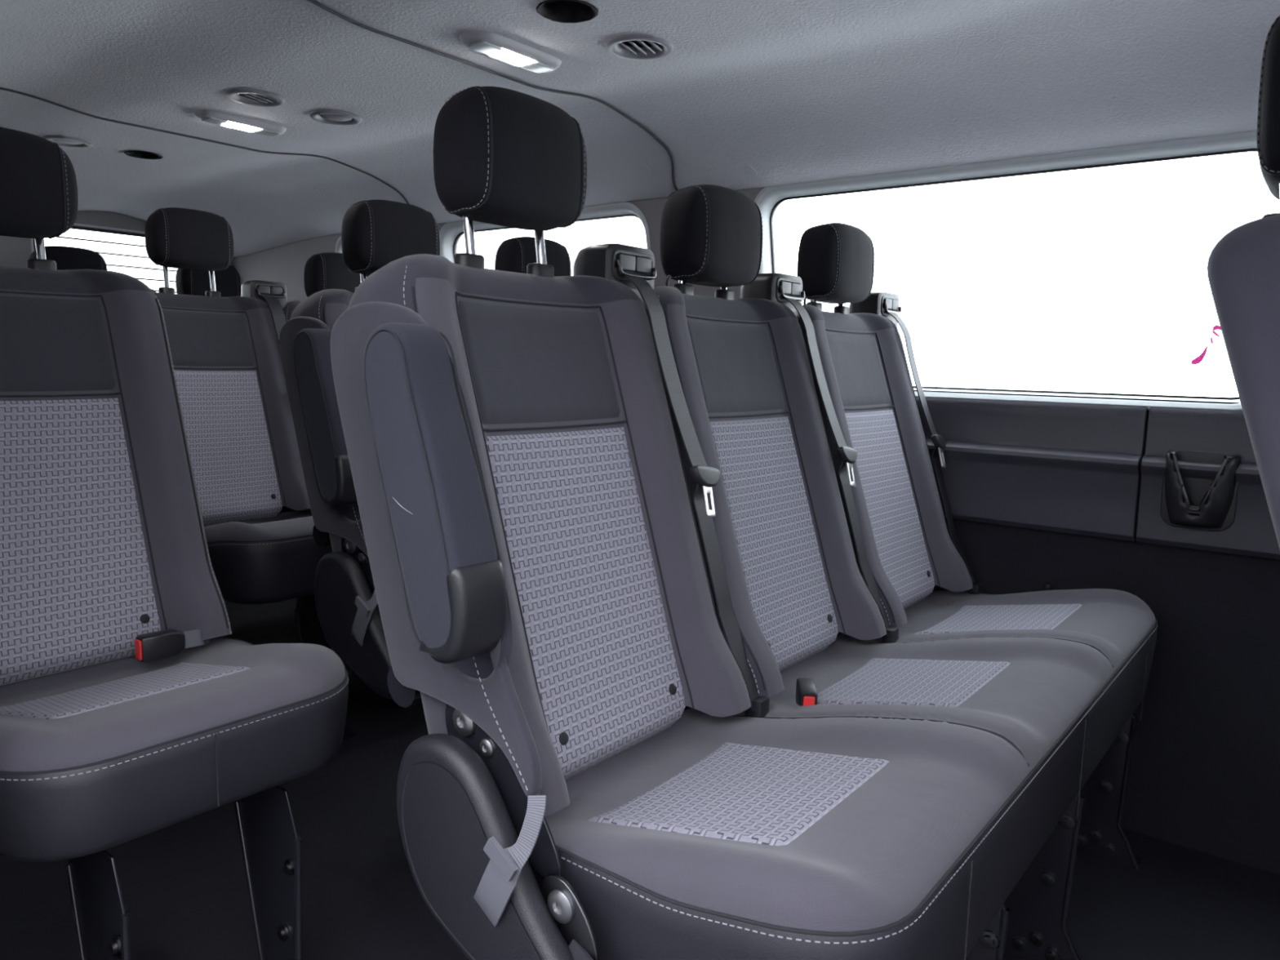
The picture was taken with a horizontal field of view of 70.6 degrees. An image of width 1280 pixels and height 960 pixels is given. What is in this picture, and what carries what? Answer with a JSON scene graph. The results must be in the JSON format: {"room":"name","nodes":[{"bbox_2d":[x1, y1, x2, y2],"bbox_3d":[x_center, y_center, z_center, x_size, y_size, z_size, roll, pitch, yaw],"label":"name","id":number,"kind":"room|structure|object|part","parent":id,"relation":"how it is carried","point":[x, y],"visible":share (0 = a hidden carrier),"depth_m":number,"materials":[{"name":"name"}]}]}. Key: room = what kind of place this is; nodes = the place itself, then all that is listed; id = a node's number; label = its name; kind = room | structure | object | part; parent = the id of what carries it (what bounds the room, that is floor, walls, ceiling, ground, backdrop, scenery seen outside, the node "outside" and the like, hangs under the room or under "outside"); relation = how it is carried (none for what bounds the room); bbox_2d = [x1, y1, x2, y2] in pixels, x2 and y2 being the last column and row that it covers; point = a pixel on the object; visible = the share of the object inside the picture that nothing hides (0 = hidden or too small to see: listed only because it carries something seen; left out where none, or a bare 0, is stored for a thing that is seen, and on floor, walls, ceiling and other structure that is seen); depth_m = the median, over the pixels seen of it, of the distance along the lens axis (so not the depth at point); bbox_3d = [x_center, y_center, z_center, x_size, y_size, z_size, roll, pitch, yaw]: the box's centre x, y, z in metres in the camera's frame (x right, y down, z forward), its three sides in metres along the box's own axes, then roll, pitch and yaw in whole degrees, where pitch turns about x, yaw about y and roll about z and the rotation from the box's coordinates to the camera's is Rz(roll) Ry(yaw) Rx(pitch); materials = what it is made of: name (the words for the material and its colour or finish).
{"room":"vehicle interior","nodes":[
{"label":"vehicle interior","id":0,"kind":"room"},
{"bbox_2d":[0,210,231,293],"bbox_3d":[-2.256,-0.270,3.207,0.036,1.500,1.854,7,9,38],"label":"window","id":1,"kind":"structure","parent":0,"point":[15,251],"depth_m":3.36,"materials":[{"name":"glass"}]},
{"bbox_2d":[0,0,1279,257],"bbox_3d":[-0.111,-0.714,1.447,5.490,0.255,1.814,7,9,38],"label":"ceiling","id":2,"kind":"structure","parent":0,"point":[748,94],"depth_m":1.68,"materials":[{"name":"fabric"}]},
{"bbox_2d":[42,135,93,147],"bbox_3d":[-1.480,-0.893,2.337,0.112,0.042,0.112,7,9,38],"label":"ceiling vent","id":3,"kind":"object","parent":2,"relation":"in","point":[67,141],"visible":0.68,"depth_m":2.33,"materials":[{"name":"plastic"}]},
{"bbox_2d":[52,138,83,144],"bbox_3d":[-1.481,-0.877,2.339,0.069,0.005,0.069,1,7,-1],"label":"shutter","id":4,"kind":"object","parent":3,"relation":"hanging from","point":[59,141],"depth_m":2.34,"materials":[{"name":"plastic"}]},
{"bbox_3d":[-1.675,-0.876,2.675,1.392,0.185,1.650,7,9,38],"label":"headliner panel","id":5,"kind":"part","parent":2,"relation":"part of","materials":[{"name":"fabric"}]},
{"bbox_2d":[192,109,286,136],"bbox_3d":[-0.910,-0.813,2.064,0.078,0.017,0.208,7,9,38],"label":"recessed light","id":6,"kind":"object","parent":2,"relation":"in","point":[213,117],"visible":1,"depth_m":2.04,"materials":[{"name":"plastic"}]},
{"bbox_2d":[226,88,284,106],"bbox_3d":[-0.791,-0.805,1.861,0.112,0.042,0.112,7,9,38],"label":"ceiling vent","id":7,"kind":"object","parent":2,"relation":"in","point":[255,97],"visible":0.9,"depth_m":1.86,"materials":[{"name":"plastic"}]},
{"bbox_2d":[309,109,362,125],"bbox_3d":[-0.673,-0.821,2.002,0.112,0.042,0.112,7,9,38],"label":"ceiling vent","id":8,"kind":"object","parent":2,"relation":"in","point":[331,117],"visible":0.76,"depth_m":2.00,"materials":[{"name":"plastic"}]},
{"bbox_2d":[320,114,352,121],"bbox_3d":[-0.674,-0.805,2.004,0.069,0.005,0.069,0,8,-12],"label":"shutter","id":9,"kind":"object","parent":8,"relation":"hanging from","point":[323,117],"depth_m":2.01,"materials":[{"name":"plastic"}]},
{"bbox_3d":[-0.760,-0.778,1.957,1.097,0.143,1.650,7,9,38],"label":"headliner panel","id":10,"kind":"part","parent":2,"relation":"part of","materials":[{"name":"fabric"}]},
{"bbox_2d":[458,30,561,73],"bbox_3d":[-0.220,-0.734,1.557,0.078,0.017,0.208,7,9,38],"label":"recessed light","id":11,"kind":"object","parent":2,"relation":"in","point":[495,46],"visible":1,"depth_m":1.53,"materials":[{"name":"plastic"}]},
{"bbox_2d":[606,34,673,60],"bbox_3d":[0.000,-0.740,1.508,0.112,0.042,0.112,7,9,38],"label":"ceiling vent","id":12,"kind":"object","parent":2,"relation":"in","point":[631,46],"visible":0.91,"depth_m":1.52,"materials":[{"name":"plastic"}]},
{"bbox_3d":[0.823,-0.576,0.718,3.097,0.143,1.650,7,9,38],"label":"headliner panel","id":13,"kind":"part","parent":2,"relation":"part of","materials":[{"name":"fabric"}]},
{"bbox_2d":[0,598,1279,959],"bbox_3d":[-0.146,0.771,1.641,5.490,0.060,1.914,7,9,38],"label":"floor","id":14,"kind":"structure","parent":0,"point":[184,886],"depth_m":1.64,"materials":[{"name":"carpet"}]},
{"bbox_2d":[29,245,240,297],"bbox_3d":[-1.643,-0.098,2.861,0.706,1.278,1.412,7,9,38],"label":"seat","id":15,"kind":"object","parent":14,"relation":"on","point":[188,282],"visible":0.09,"depth_m":3.21,"materials":[{"name":"fabric"}]},
{"bbox_2d":[0,127,348,959],"bbox_3d":[-0.776,0.128,1.283,0.706,1.280,0.466,7,9,38],"label":"passenger seat","id":16,"kind":"object","parent":14,"relation":"on","point":[124,717],"visible":1,"depth_m":1.34,"materials":[{"name":"fabric"}]},
{"bbox_3d":[-0.962,-0.350,1.454,0.012,0.105,0.012,-3,3,39],"label":"post","id":17,"kind":"part","parent":16,"relation":"part of","materials":[{"name":"silver metal"}]},
{"bbox_3d":[-0.954,-0.209,1.382,0.060,0.159,0.261,7,9,38],"label":"head panel","id":18,"kind":"part","parent":16,"relation":"part of","materials":[{"name":"fabric"}]},
{"bbox_3d":[-0.640,0.615,1.122,0.200,0.360,0.050,7,9,38],"label":"leg","id":19,"kind":"part","parent":16,"relation":"part of","materials":[{"name":"black paint"}]},
{"bbox_3d":[-0.921,-0.034,1.376,0.333,0.593,0.459,7,9,38],"label":"backrest","id":20,"kind":"part","parent":16,"relation":"part of","materials":[{"name":"fabric"}]},
{"bbox_2d":[0,638,345,771],"bbox_3d":[-0.686,0.281,1.236,0.444,0.090,0.444,7,9,38],"label":"cushion","id":21,"kind":"object","parent":16,"relation":"on","point":[67,704],"depth_m":1.17,"materials":[{"name":"fabric"}]},
{"bbox_3d":[-0.504,0.596,1.293,0.200,0.360,0.050,7,9,38],"label":"leg","id":22,"kind":"part","parent":16,"relation":"part of","materials":[{"name":"black paint"}]},
{"bbox_2d":[144,207,368,740],"bbox_3d":[-0.879,-0.062,2.522,0.706,1.330,1.020,7,9,38],"label":"seat","id":23,"kind":"object","parent":14,"relation":"on","point":[257,517],"visible":0.26,"depth_m":2.44,"materials":[{"name":"fabric"}]},
{"bbox_3d":[-1.272,-0.535,2.429,0.012,0.105,0.012,-3,3,39],"label":"post","id":24,"kind":"part","parent":23,"relation":"part of","materials":[{"name":"silver metal"}]},
{"bbox_3d":[-1.186,-0.383,2.458,0.060,0.159,0.261,7,9,38],"label":"head panel","id":25,"kind":"part","parent":23,"relation":"part of","materials":[{"name":"fabric"}]},
{"bbox_3d":[-1.194,-0.546,2.527,0.012,0.105,0.012,-3,3,39],"label":"post","id":26,"kind":"part","parent":23,"relation":"part of","materials":[{"name":"silver metal"}]},
{"bbox_3d":[-1.154,-0.208,2.452,0.333,0.593,0.459,7,9,38],"label":"backrest","id":27,"kind":"part","parent":23,"relation":"part of","materials":[{"name":"fabric"}]},
{"bbox_2d":[204,509,314,542],"bbox_3d":[-0.775,0.087,2.492,0.444,0.091,0.904,7,9,38],"label":"cushion","id":28,"kind":"object","parent":23,"relation":"on","point":[220,526],"depth_m":2.12,"materials":[{"name":"fabric"}]},
{"bbox_3d":[-0.868,-0.248,2.811,0.333,0.593,0.459,7,9,38],"label":"backrest","id":29,"kind":"part","parent":23,"relation":"part of","materials":[{"name":"fabric"}]},
{"bbox_3d":[-0.876,0.109,2.562,0.355,0.300,0.860,7,9,38],"label":"seat frame","id":30,"kind":"part","parent":23,"relation":"part of","materials":[{"name":"black paint"}]},
{"bbox_3d":[-0.799,0.458,2.296,0.200,0.360,0.050,7,9,38],"label":"leg","id":31,"kind":"part","parent":23,"relation":"part of","materials":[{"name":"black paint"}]},
{"bbox_2d":[279,199,571,699],"bbox_3d":[-0.201,0.048,2.005,0.706,1.277,0.994,7,9,38],"label":"seat","id":32,"kind":"object","parent":14,"relation":"on","point":[375,233],"visible":0.17,"depth_m":1.73,"materials":[{"name":"fabric"}]},
{"bbox_3d":[-0.579,-0.118,1.691,0.155,0.326,0.062,7,9,38],"label":"armrest","id":33,"kind":"part","parent":32,"relation":"part of","materials":[{"name":"fabric"}]},
{"bbox_3d":[-0.467,-0.101,1.945,0.333,0.593,0.459,7,9,38],"label":"backrest","id":34,"kind":"part","parent":32,"relation":"part of","materials":[{"name":"fabric"}]},
{"bbox_3d":[-0.532,0.268,1.683,0.237,0.209,0.005,7,9,38],"label":"shield panel","id":35,"kind":"part","parent":32,"relation":"part of","materials":[{"name":"plastic"}]},
{"bbox_3d":[-0.516,0.179,1.717,0.171,0.168,0.004,7,9,38],"label":"hinge plate","id":36,"kind":"part","parent":32,"relation":"part of","materials":[{"name":"black paint"}]},
{"bbox_3d":[-0.586,-0.400,1.925,0.012,0.105,0.012,-3,3,39],"label":"post","id":37,"kind":"part","parent":32,"relation":"part of","materials":[{"name":"silver metal"}]},
{"bbox_2d":[329,85,1157,959],"bbox_3d":[0.324,0.138,1.401,0.706,1.280,1.480,7,9,38],"label":"seat","id":38,"kind":"object","parent":14,"relation":"on","point":[655,571],"visible":1,"depth_m":1.13,"materials":[{"name":"fabric"}]},
{"bbox_3d":[-0.206,0.009,0.901,0.155,0.326,0.062,7,9,38],"label":"armrest","id":39,"kind":"part","parent":38,"relation":"part of","materials":[{"name":"fabric"}]},
{"bbox_3d":[-0.212,-0.290,1.133,0.012,0.105,0.012,-3,3,39],"label":"post","id":40,"kind":"part","parent":38,"relation":"part of","materials":[{"name":"silver metal"}]},
{"bbox_3d":[-0.159,0.395,0.892,0.237,0.209,0.005,7,9,38],"label":"shield panel","id":41,"kind":"part","parent":38,"relation":"part of","materials":[{"name":"plastic"}]},
{"bbox_3d":[-0.143,0.306,0.926,0.171,0.168,0.004,7,9,38],"label":"hinge plate","id":42,"kind":"part","parent":38,"relation":"part of","materials":[{"name":"black paint"}]},
{"bbox_3d":[-0.126,-0.148,1.161,0.060,0.159,0.261,7,9,38],"label":"head panel","id":43,"kind":"part","parent":38,"relation":"part of","materials":[{"name":"fabric"}]},
{"bbox_3d":[-0.134,-0.301,1.231,0.012,0.105,0.012,-3,3,39],"label":"post","id":44,"kind":"part","parent":38,"relation":"part of","materials":[{"name":"silver metal"}]},
{"bbox_3d":[-0.094,0.026,1.154,0.333,0.593,0.459,7,9,38],"label":"backrest","id":45,"kind":"part","parent":38,"relation":"part of","materials":[{"name":"fabric"}]},
{"bbox_3d":[-0.011,-0.265,1.319,0.003,0.028,0.060,7,9,38],"label":"plate","id":46,"kind":"part","parent":38,"relation":"part of","materials":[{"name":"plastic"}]},
{"bbox_3d":[0.072,-0.291,1.496,0.012,0.105,0.012,-3,3,39],"label":"post","id":47,"kind":"part","parent":38,"relation":"part of","materials":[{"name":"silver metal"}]},
{"bbox_3d":[0.159,-0.188,1.519,0.060,0.159,0.261,7,9,38],"label":"head panel","id":48,"kind":"part","parent":38,"relation":"part of","materials":[{"name":"fabric"}]},
{"bbox_3d":[0.192,-0.014,1.512,0.333,0.593,0.459,7,9,38],"label":"backrest","id":49,"kind":"part","parent":38,"relation":"part of","materials":[{"name":"fabric"}]},
{"bbox_3d":[0.274,-0.305,1.677,0.003,0.028,0.060,7,9,38],"label":"plate","id":50,"kind":"part","parent":38,"relation":"part of","materials":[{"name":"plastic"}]},
{"bbox_3d":[0.358,-0.331,1.854,0.012,0.105,0.012,-3,3,39],"label":"post","id":51,"kind":"part","parent":38,"relation":"part of","materials":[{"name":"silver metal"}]},
{"bbox_2d":[545,588,1155,931],"bbox_3d":[0.427,0.301,1.373,0.444,0.091,1.364,7,9,38],"label":"cushion","id":52,"kind":"object","parent":38,"relation":"on","point":[873,775],"depth_m":1.07,"materials":[{"name":"fabric"}]},
{"bbox_3d":[0.445,-0.229,1.877,0.060,0.159,0.261,7,9,38],"label":"head panel","id":53,"kind":"part","parent":38,"relation":"part of","materials":[{"name":"fabric"}]},
{"bbox_3d":[0.477,-0.054,1.871,0.333,0.593,0.459,7,9,38],"label":"backrest","id":54,"kind":"part","parent":38,"relation":"part of","materials":[{"name":"fabric"}]},
{"bbox_3d":[0.404,0.633,1.171,0.200,0.360,0.050,7,9,38],"label":"leg","id":55,"kind":"part","parent":38,"relation":"part of","materials":[{"name":"black paint"}]},
{"bbox_3d":[0.640,0.600,1.467,0.200,0.360,0.050,7,9,38],"label":"leg","id":56,"kind":"part","parent":38,"relation":"part of","materials":[{"name":"black paint"}]},
{"bbox_3d":[0.901,0.564,1.795,0.200,0.360,0.050,7,9,38],"label":"leg","id":57,"kind":"part","parent":38,"relation":"part of","materials":[{"name":"black paint"}]},
{"bbox_2d":[1206,14,1279,549],"bbox_3d":[1.010,0.159,0.995,0.694,1.374,0.466,7,9,38],"label":"seat","id":58,"kind":"object","parent":14,"relation":"on","point":[1243,267],"visible":1,"depth_m":0.96,"materials":[{"name":"fabric"}]},
{"bbox_3d":[0.870,-0.002,1.084,0.333,0.593,0.459,7,9,38],"label":"backrest","id":59,"kind":"part","parent":58,"relation":"part of","materials":[{"name":"fabric"}]},
{"bbox_2d":[231,129,1279,875],"bbox_3d":[0.445,-0.064,2.228,5.450,1.470,0.172,7,9,38],"label":"wall","id":60,"kind":"structure","parent":0,"point":[1161,500],"depth_m":1.82,"materials":[{"name":"plastic"}]},
{"bbox_3d":[0.441,-0.500,2.153,5.450,0.585,0.128,7,9,38],"label":"pillar trim","id":61,"kind":"part","parent":60,"relation":"part of","materials":[{"name":"grey plastic"}]},
{"bbox_3d":[-0.280,-0.172,2.814,3.274,0.277,0.065,7,9,38],"label":"trim panel","id":62,"kind":"part","parent":60,"relation":"part of","materials":[{"name":"plastic"}]},
{"bbox_3d":[1.074,0.020,1.736,0.124,0.151,0.006,7,9,38],"label":"plate","id":63,"kind":"part","parent":60,"relation":"part of","materials":[{"name":"black plastic"}]},
{"bbox_2d":[1191,324,1221,364],"bbox_3d":[1.100,-0.261,1.748,0.009,0.075,0.058,-4,9,-35],"label":"decal","id":64,"kind":"object","parent":60,"relation":"attached to","point":[1198,359],"visible":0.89,"depth_m":1.76,"materials":[{"name":"pink"}]},
{"bbox_3d":[1.758,0.084,1.217,1.924,0.277,0.065,7,9,38],"label":"trim panel","id":65,"kind":"part","parent":60,"relation":"part of","materials":[{"name":"plastic"}]}
]}

